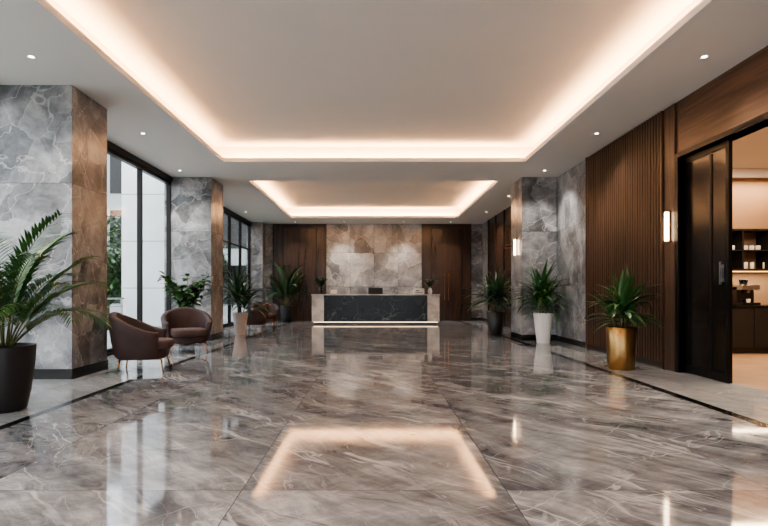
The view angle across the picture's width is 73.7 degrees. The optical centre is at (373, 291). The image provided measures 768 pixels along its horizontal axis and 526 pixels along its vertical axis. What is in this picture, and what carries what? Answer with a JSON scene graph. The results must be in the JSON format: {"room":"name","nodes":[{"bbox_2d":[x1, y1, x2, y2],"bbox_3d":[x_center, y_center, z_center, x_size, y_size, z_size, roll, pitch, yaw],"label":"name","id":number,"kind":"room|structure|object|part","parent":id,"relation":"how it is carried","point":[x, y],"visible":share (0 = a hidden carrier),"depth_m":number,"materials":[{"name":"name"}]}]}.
{"room":"lobby","nodes":[
{"label":"lobby","id":0,"kind":"room"},
{"bbox_2d":[107,140,251,355],"bbox_3d":[-5.225,-0.825,9.250,0.450,4.050,24.500,0,0,0],"label":"wall","id":1,"kind":"structure","parent":0,"point":[110,145],"depth_m":11.23,"materials":[{"name":"brown metal"}]},
{"bbox_2d":[107,148,170,352],"bbox_3d":[-5.090,-0.790,10.340,0.100,3.880,4.720,0,0,0],"label":"window","id":2,"kind":"structure","parent":1,"relation":"in","point":[140,170],"depth_m":11.10,"materials":[{"name":"brown metal"}]},
{"bbox_2d":[223,210,250,325],"bbox_3d":[-5.090,-0.790,17.300,0.100,3.880,7.200,0,0,0],"label":"window","id":3,"kind":"structure","parent":1,"relation":"in","point":[230,216],"depth_m":19.43,"materials":[{"name":"brown metal"}]},
{"bbox_2d":[247,222,265,305],"bbox_3d":[-4.875,-0.825,21.200,0.650,4.049,0.599,0,0,0],"label":"marble column","id":4,"kind":"structure","parent":1,"relation":"attached to","point":[258,229],"depth_m":20.90,"materials":[{"name":"grey stone"}]},
{"bbox_2d":[266,224,481,320],"bbox_3d":[-0.225,-0.825,21.570,9.950,4.050,0.260,0,0,0],"label":"wall","id":5,"kind":"structure","parent":0,"point":[359,257],"depth_m":21.44,"materials":[{"name":"grey stone"}]},
{"bbox_2d":[273,224,325,320],"bbox_3d":[-3.120,-0.825,21.435,2.240,4.050,0.130,0,0,0],"label":"wood panel","id":6,"kind":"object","parent":5,"relation":"in","point":[297,245],"depth_m":21.42,"materials":[{"name":"brown wood"}]},
{"bbox_2d":[422,224,470,320],"bbox_3d":[3.035,-0.825,21.435,2.070,4.050,0.130,0,0,0],"label":"wall panel","id":7,"kind":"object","parent":5,"relation":"in","point":[446,248],"depth_m":21.42,"materials":[{"name":"brown wood"}]},
{"bbox_2d":[0,321,767,525],"bbox_3d":[1.625,1.275,9.250,14.150,0.150,24.900,0,0,0],"label":"floor","id":8,"kind":"structure","parent":0,"point":[294,423],"depth_m":4.22,"materials":[{"name":"stone"}]},
{"bbox_2d":[0,85,107,378],"bbox_3d":[-4.805,-0.825,7.515,1.314,4.049,0.954,0,0,0],"label":"marble column","id":9,"kind":"structure","parent":8,"relation":"on","point":[53,138],"depth_m":7.05,"materials":[{"name":"grey stone"}]},
{"bbox_2d":[0,209,112,413],"bbox_3d":[-3.940,0.190,5.167,1.722,2.020,2.327,0,0,0],"label":"areca palm","id":10,"kind":"object","parent":8,"relation":"on","point":[17,360],"visible":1,"depth_m":5.15,"materials":[{"name":"green plant"}]},
{"bbox_2d":[109,312,173,373],"bbox_3d":[-3.575,0.751,7.896,0.890,0.902,0.978,0,0,-14],"label":"armchair","id":11,"kind":"object","parent":8,"relation":"on","point":[131,338],"visible":1,"depth_m":7.50,"materials":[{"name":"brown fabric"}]},
{"bbox_3d":[-3.531,0.934,7.907,0.660,0.152,0.680,0,0,-14],"label":"seat","id":12,"kind":"part","parent":11,"relation":"part of","materials":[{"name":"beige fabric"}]},
{"bbox_2d":[158,337,173,349],"bbox_3d":[-3.492,0.796,7.917,0.720,0.157,0.700,0,0,-14],"label":"seat cushion","id":13,"kind":"object","parent":11,"relation":"on","point":[164,343],"depth_m":7.75,"materials":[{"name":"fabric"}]},
{"bbox_2d":[157,271,213,345],"bbox_3d":[-4.243,0.368,11.584,1.223,1.664,1.202,0,0,0],"label":"potted ficus","id":14,"kind":"object","parent":8,"relation":"on","point":[192,292],"visible":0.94,"depth_m":11.48,"materials":[{"name":"green plant"}]},
{"bbox_2d":[161,307,212,353],"bbox_3d":[-3.767,0.761,10.313,0.978,0.882,0.890,0,0,-28],"label":"armchair","id":15,"kind":"object","parent":8,"relation":"on","point":[184,325],"visible":0.85,"depth_m":10.31,"materials":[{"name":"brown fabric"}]},
{"bbox_2d":[170,327,206,336],"bbox_3d":[-3.727,0.796,10.238,0.700,0.157,0.720,0,0,-28],"label":"seat cushion","id":16,"kind":"object","parent":15,"relation":"on","point":[174,331],"depth_m":9.96,"materials":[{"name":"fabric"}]},
{"bbox_3d":[-3.746,0.934,10.274,0.680,0.152,0.660,0,0,-28],"label":"seat","id":17,"kind":"part","parent":15,"relation":"part of","materials":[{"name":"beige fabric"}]},
{"bbox_2d":[164,177,223,339],"bbox_3d":[-4.620,-0.825,13.200,1.184,4.049,1.024,0,0,0],"label":"marble column","id":18,"kind":"structure","parent":8,"relation":"on","point":[196,202],"depth_m":12.70,"materials":[{"name":"grey stone"}]},
{"bbox_2d":[223,264,272,334],"bbox_3d":[-3.743,0.198,14.493,1.831,2.005,1.482,0,0,0],"label":"cordyline","id":19,"kind":"object","parent":8,"relation":"on","point":[239,292],"visible":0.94,"depth_m":14.21,"materials":[{"name":"plant"}]},
{"bbox_2d":[245,303,268,330],"bbox_3d":[-3.735,0.771,16.001,0.890,0.862,0.978,0,0,-5],"label":"armchair","id":20,"kind":"object","parent":8,"relation":"on","point":[257,318],"visible":0.69,"depth_m":15.61,"materials":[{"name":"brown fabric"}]},
{"bbox_2d":[250,302,278,327],"bbox_3d":[-3.754,0.771,17.614,0.978,0.862,0.890,0,0,-15],"label":"armchair","id":21,"kind":"object","parent":8,"relation":"on","point":[273,308],"visible":0.52,"depth_m":17.61,"materials":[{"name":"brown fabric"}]},
{"bbox_2d":[268,313,274,317],"bbox_3d":[-3.732,0.796,17.532,0.700,0.157,0.720,0,0,-15],"label":"seat cushion","id":22,"kind":"object","parent":21,"relation":"on","point":[271,315],"depth_m":17.27,"materials":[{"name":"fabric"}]},
{"bbox_2d":[265,261,306,321],"bbox_3d":[-3.500,-0.043,20.165,1.400,2.486,2.366,0,0,0],"label":"palm","id":23,"kind":"object","parent":8,"relation":"on","point":[286,309],"visible":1,"depth_m":20.30,"materials":[{"name":"green plant"}]},
{"bbox_2d":[311,294,439,323],"bbox_3d":[0.060,0.640,19.330,4.760,1.120,0.940,0,0,0],"label":"reception desk","id":24,"kind":"object","parent":8,"relation":"on","point":[326,308],"visible":1,"depth_m":18.90,"materials":[{"name":"black stone"}]},
{"bbox_2d":[315,276,327,293],"bbox_3d":[-1.956,-0.253,19.011,0.620,0.662,0.701,0,0,0],"label":"flower vase","id":25,"kind":"object","parent":24,"relation":"on","point":[322,281],"visible":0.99,"depth_m":18.96,"materials":[{"name":"green plant"}]},
{"bbox_2d":[368,288,382,293],"bbox_3d":[0.060,0.148,19.445,0.540,0.620,0.170,0,0,0],"label":"computer monitor","id":26,"kind":"object","parent":24,"relation":"on","point":[370,290],"visible":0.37,"depth_m":19.44,"materials":[{"name":"black metal"}]},
{"bbox_2d":[413,288,423,293],"bbox_3d":[1.660,-0.027,19.010,0.400,0.210,0.340,0,0,0],"label":"sign","id":27,"kind":"object","parent":24,"relation":"on","point":[415,290],"visible":0.97,"depth_m":18.88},
{"bbox_2d":[424,278,435,293],"bbox_3d":[2.121,-0.217,19.014,0.635,0.590,0.599,0,0,0],"label":"flower vase","id":28,"kind":"object","parent":24,"relation":"on","point":[428,282],"visible":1,"depth_m":18.96,"materials":[{"name":"white ceramic"}]},
{"bbox_2d":[462,267,510,334],"bbox_3d":[3.352,0.232,14.504,1.871,1.936,1.502,0,0,0],"label":"yucca","id":29,"kind":"object","parent":8,"relation":"on","point":[495,319],"visible":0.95,"depth_m":14.18,"materials":[{"name":"green plant"}]},
{"bbox_2d":[511,177,556,339],"bbox_3d":[4.100,-0.825,13.200,0.884,4.049,1.024,0,0,0],"label":"marble column","id":30,"kind":"structure","parent":8,"relation":"on","point":[533,199],"depth_m":12.70,"materials":[{"name":"grey stone"}]},
{"bbox_2d":[514,239,516,255],"bbox_3d":[3.638,-1.150,13.200,0.065,0.440,0.080,0,0,0],"label":"wall sconce","id":31,"kind":"object","parent":30,"relation":"attached to","point":[515,240],"visible":1,"depth_m":13.18,"materials":[{"name":"white glass"}]},
{"bbox_2d":[502,262,572,342],"bbox_3d":[3.745,0.233,11.910,1.508,1.933,1.476,0,0,0],"label":"dracaena","id":32,"kind":"object","parent":8,"relation":"on","point":[542,321],"visible":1,"depth_m":11.95,"materials":[{"name":"green plant"}]},
{"bbox_2d":[579,268,664,370],"bbox_3d":[3.828,0.398,7.978,1.167,1.604,1.306,0,0,0],"label":"plant","id":33,"kind":"object","parent":8,"relation":"on","point":[620,340],"visible":1,"depth_m":7.86,"materials":[{"name":"green plant"}]},
{"bbox_2d":[732,305,767,353],"bbox_3d":[6.825,0.730,10.245,3.290,0.940,0.690,0,0,0],"label":"cabinet","id":34,"kind":"object","parent":8,"relation":"on","point":[749,322],"depth_m":9.92,"materials":[{"name":"brown wood"}]},
{"bbox_2d":[732,279,760,304],"bbox_3d":[7.400,0.003,10.200,0.340,0.510,0.360,0,0,0],"label":"coffee machine","id":35,"kind":"object","parent":34,"relation":"on","point":[743,294],"visible":0.89,"depth_m":10.20,"materials":[{"name":"metal"}]},
{"bbox_2d":[0,0,767,223],"bbox_3d":[-0.350,-3.100,9.250,10.200,0.500,24.900,0,0,0],"label":"ceiling","id":36,"kind":"structure","parent":0,"point":[302,111],"depth_m":7.58,"materials":[{"name":"paint"}]},
{"bbox_2d":[482,46,767,367],"bbox_3d":[4.640,-0.825,9.250,0.220,4.050,24.900,0,0,0],"label":"wall","id":37,"kind":"structure","parent":0,"point":[739,95],"depth_m":7.65,"materials":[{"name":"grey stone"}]},
{"bbox_2d":[488,206,510,327],"bbox_3d":[4.505,-0.820,17.700,0.089,4.040,5.000,0,0,0],"label":"wood wall panel","id":38,"kind":"object","parent":37,"relation":"attached to","point":[499,226],"visible":0.42,"depth_m":18.11,"materials":[{"name":"brown wood"}]},
{"bbox_2d":[585,111,663,368],"bbox_3d":[4.514,-0.820,9.415,0.069,4.040,2.870,0,0,0],"label":"wall panel","id":39,"kind":"object","parent":37,"relation":"attached to","point":[624,179],"visible":0.82,"depth_m":9.00,"materials":[{"name":"brown wood"}]},
{"bbox_2d":[664,211,670,242],"bbox_3d":[4.487,-1.000,7.840,0.065,0.480,0.080,0,0,0],"label":"wall sconce","id":40,"kind":"object","parent":37,"relation":"attached to","point":[667,214],"visible":1,"depth_m":7.82,"materials":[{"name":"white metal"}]},
{"bbox_2d":[664,103,675,371],"bbox_3d":[4.535,-0.820,7.838,0.029,4.040,0.275,0,0,0],"label":"trim","id":41,"kind":"structure","parent":37,"relation":"attached to","point":[670,112],"depth_m":7.83,"materials":[{"name":"brown wood"}]},
{"bbox_2d":[685,139,731,382],"bbox_3d":[4.622,-0.400,6.160,0.095,3.180,2.880,0,0,0],"label":"door","id":42,"kind":"structure","parent":37,"relation":"in","point":[708,172],"depth_m":7.07,"materials":[{"name":"brown metal"}]},
{"bbox_2d":[675,112,767,372],"bbox_3d":[4.640,-0.435,6.157,0.240,3.270,3.075,0,0,0],"label":"door frame","id":43,"kind":"structure","parent":37,"relation":"attached to","point":[679,218],"depth_m":7.62,"materials":[{"name":"brown metal"}]},
{"bbox_2d":[732,178,767,304],"bbox_3d":[6.725,-0.600,10.700,3.950,3.600,0.200,0,0,0],"label":"wall","id":44,"kind":"structure","parent":0,"point":[749,195],"depth_m":10.60,"materials":[{"name":"beige paint"}]},
{"bbox_2d":[732,229,767,271],"bbox_3d":[6.825,-0.833,10.395,3.250,0.855,0.390,0,0,0],"label":"shelf","id":45,"kind":"object","parent":44,"relation":"attached to","point":[749,246],"visible":0.25,"depth_m":10.34,"materials":[{"name":"black wood"}]},
{"bbox_2d":[732,127,767,177],"bbox_3d":[6.725,-2.360,6.950,3.950,0.280,7.700,0,0,0],"label":"ceiling","id":46,"kind":"structure","parent":0,"point":[749,152],"depth_m":9.07,"materials":[{"name":"paint"}]},
{"label":"outside","id":47,"kind":"structure","parent":0,"visible":0},
{"bbox_2d":[107,315,232,348],"bbox_3d":[0.000,1.310,10.000,80.000,0.180,80.000,0,0,0],"label":"ground","id":48,"kind":"structure","parent":47,"point":[225,317],"depth_m":15.81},
{"bbox_2d":[107,245,121,329],"bbox_3d":[-8.572,-0.151,16.387,2.096,2.753,2.160,0,0,0],"label":"tree","id":49,"kind":"object","parent":48,"relation":"on","point":[114,277],"visible":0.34,"depth_m":16.23,"materials":[{"name":"green plant"}]},
{"bbox_2d":[107,215,121,284],"bbox_3d":[-10.557,-1.007,19.488,3.267,4.461,3.299,0,0,0],"label":"tree","id":50,"kind":"object","parent":48,"relation":"on","point":[112,241],"visible":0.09,"depth_m":19.70,"materials":[{"name":"green plant"}]},
{"bbox_2d":[107,297,124,316],"bbox_3d":[-6.900,0.685,7.500,0.060,1.070,13.200,0,0,0],"label":"terrace railing","id":51,"kind":"object","parent":48,"relation":"on","point":[121,298],"visible":0.18,"depth_m":13.96,"materials":[{"name":"metal"}]},
{"bbox_2d":[121,162,163,327],"bbox_3d":[-6.350,-1.390,14.750,1.400,5.220,1.200,0,0,0],"label":"exterior wall","id":52,"kind":"structure","parent":48,"relation":"on","point":[153,189],"depth_m":14.20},
{"bbox_2d":[107,154,246,314],"bbox_3d":[-17.700,-3.290,27.975,24.600,9.020,2.050,0,0,0],"label":"neighbouring building","id":53,"kind":"structure","parent":48,"relation":"on","point":[114,166],"depth_m":26.95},
{"bbox_2d":[223,253,231,289],"bbox_3d":[-6.297,-0.290,18.993,2.197,3.030,2.066,0,0,0],"label":"tree","id":54,"kind":"object","parent":48,"relation":"on","point":[225,262],"visible":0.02,"depth_m":19.02,"materials":[{"name":"green plant"}]}
]}

